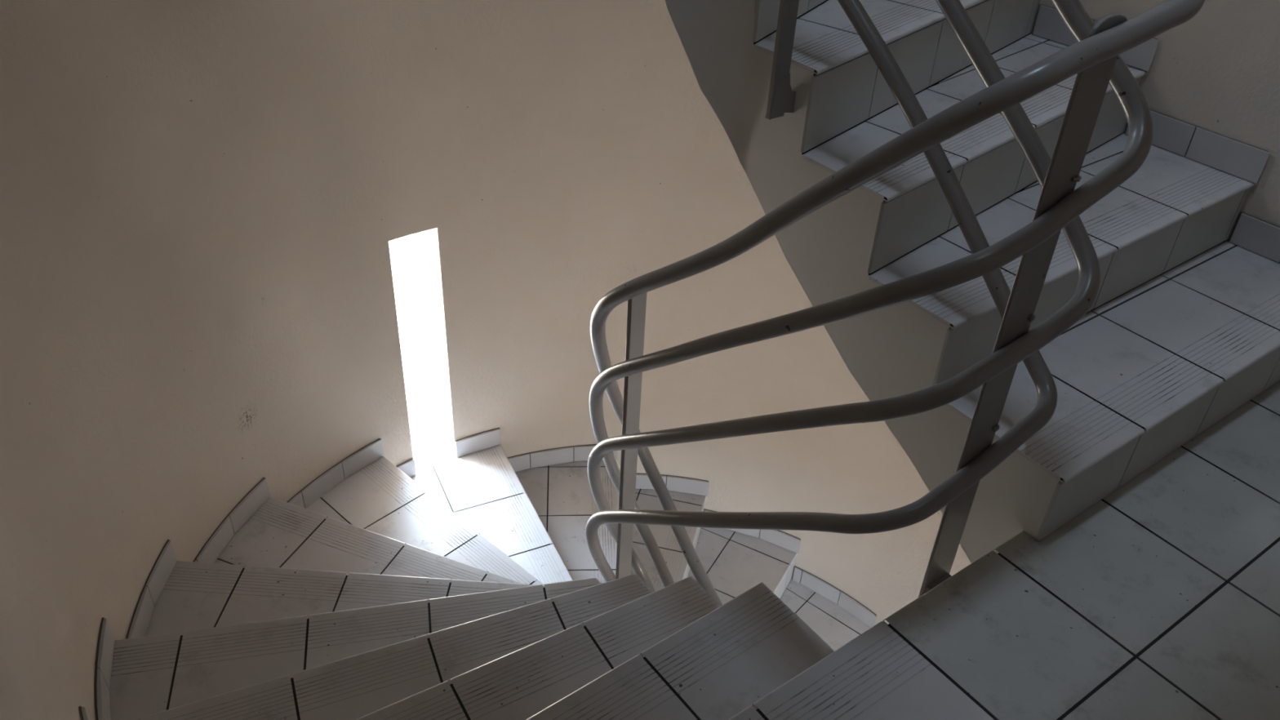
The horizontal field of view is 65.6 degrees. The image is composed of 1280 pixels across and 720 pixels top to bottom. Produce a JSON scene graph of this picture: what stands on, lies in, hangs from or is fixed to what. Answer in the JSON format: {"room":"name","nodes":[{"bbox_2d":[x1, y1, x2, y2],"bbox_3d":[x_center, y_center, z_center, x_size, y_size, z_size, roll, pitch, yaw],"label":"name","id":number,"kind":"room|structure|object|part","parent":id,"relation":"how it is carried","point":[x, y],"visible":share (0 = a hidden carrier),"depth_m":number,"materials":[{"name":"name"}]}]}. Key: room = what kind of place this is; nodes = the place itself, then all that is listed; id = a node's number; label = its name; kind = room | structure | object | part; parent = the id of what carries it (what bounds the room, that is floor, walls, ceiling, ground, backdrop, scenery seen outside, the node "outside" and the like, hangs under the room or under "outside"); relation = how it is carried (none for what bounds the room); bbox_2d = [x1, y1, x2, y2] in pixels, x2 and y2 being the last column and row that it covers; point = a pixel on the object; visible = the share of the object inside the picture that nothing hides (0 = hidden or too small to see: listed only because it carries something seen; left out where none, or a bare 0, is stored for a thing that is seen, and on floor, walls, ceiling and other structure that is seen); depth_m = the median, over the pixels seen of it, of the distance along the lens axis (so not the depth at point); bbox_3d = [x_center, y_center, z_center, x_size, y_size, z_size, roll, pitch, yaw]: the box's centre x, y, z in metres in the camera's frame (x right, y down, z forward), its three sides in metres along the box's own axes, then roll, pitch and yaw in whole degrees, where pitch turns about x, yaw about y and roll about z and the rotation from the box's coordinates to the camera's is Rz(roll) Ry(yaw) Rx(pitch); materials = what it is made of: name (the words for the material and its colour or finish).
{"room":"stairwell","nodes":[
{"label":"stairwell","id":0,"kind":"room"},
{"bbox_2d":[0,558,75,719],"bbox_3d":[-0.466,0.316,0.448,0.240,7.450,2.150,-21,42,-30],"label":"wall","id":1,"kind":"structure","parent":0,"point":[30,690],"depth_m":1.41,"materials":[{"name":"beige paint"}]},
{"bbox_2d":[0,0,1088,719],"bbox_3d":[-0.367,-1.059,2.404,3.210,7.450,1.605,-21,42,-30],"label":"wall","id":2,"kind":"structure","parent":0,"point":[202,202],"depth_m":3.14,"materials":[{"name":"beige paint"}]},
{"bbox_2d":[728,380,1279,719],"bbox_3d":[0.944,0.787,1.427,2.730,0.220,1.300,-21,42,-30],"label":"floor","id":3,"kind":"structure","parent":0,"point":[1160,599],"depth_m":1.70,"materials":[{"name":"grey tile"}]},
{"bbox_2d":[663,0,1279,563],"bbox_3d":[-0.015,-1.130,1.793,2.730,2.863,2.259,-21,42,-30],"label":"flight","id":4,"kind":"object","parent":3,"relation":"on","point":[1180,331],"visible":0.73,"depth_m":2.11,"materials":[{"name":"grey tile"}]},
{"bbox_2d":[585,0,1204,605],"bbox_3d":[0.301,-0.358,1.801,0.468,4.826,1.080,-21,42,-30],"label":"stair railing","id":5,"kind":"object","parent":4,"relation":"attached to","point":[1095,59],"visible":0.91,"depth_m":1.65,"materials":[{"name":"grey metal"}]},
{"bbox_3d":[-0.033,0.365,2.432,0.040,1.263,0.014,-21,42,-30],"label":"post","id":6,"kind":"part","parent":5,"relation":"part of","materials":[{"name":"grey metal"}]},
{"bbox_3d":[0.294,-0.867,1.753,0.040,0.915,0.012,-21,42,-30],"label":"post","id":7,"kind":"part","parent":5,"relation":"part of","materials":[{"name":"grey metal"}]},
{"bbox_3d":[0.585,0.013,1.605,0.079,1.125,0.006,-21,42,-30],"label":"post","id":8,"kind":"part","parent":5,"relation":"part of","materials":[{"name":"grey metal"}]},
{"bbox_2d":[909,0,1279,603],"bbox_3d":[1.935,-0.601,1.935,0.240,7.450,2.150,-21,42,-30],"label":"wall","id":9,"kind":"structure","parent":0,"point":[1218,70],"depth_m":2.45,"materials":[{"name":"beige paint"}]},
{"bbox_3d":[0.171,2.471,3.712,3.210,0.230,3.995,-21,42,-30],"label":"floor","id":10,"kind":"structure","parent":0,"visible":0},
{"bbox_2d":[78,427,876,719],"bbox_3d":[-0.142,0.988,3.303,2.730,2.631,2.227,-21,42,-30],"label":"flight","id":11,"kind":"object","parent":10,"relation":"on","point":[468,585],"visible":0.89,"depth_m":2.50,"materials":[{"name":"grey tile"}]}
]}

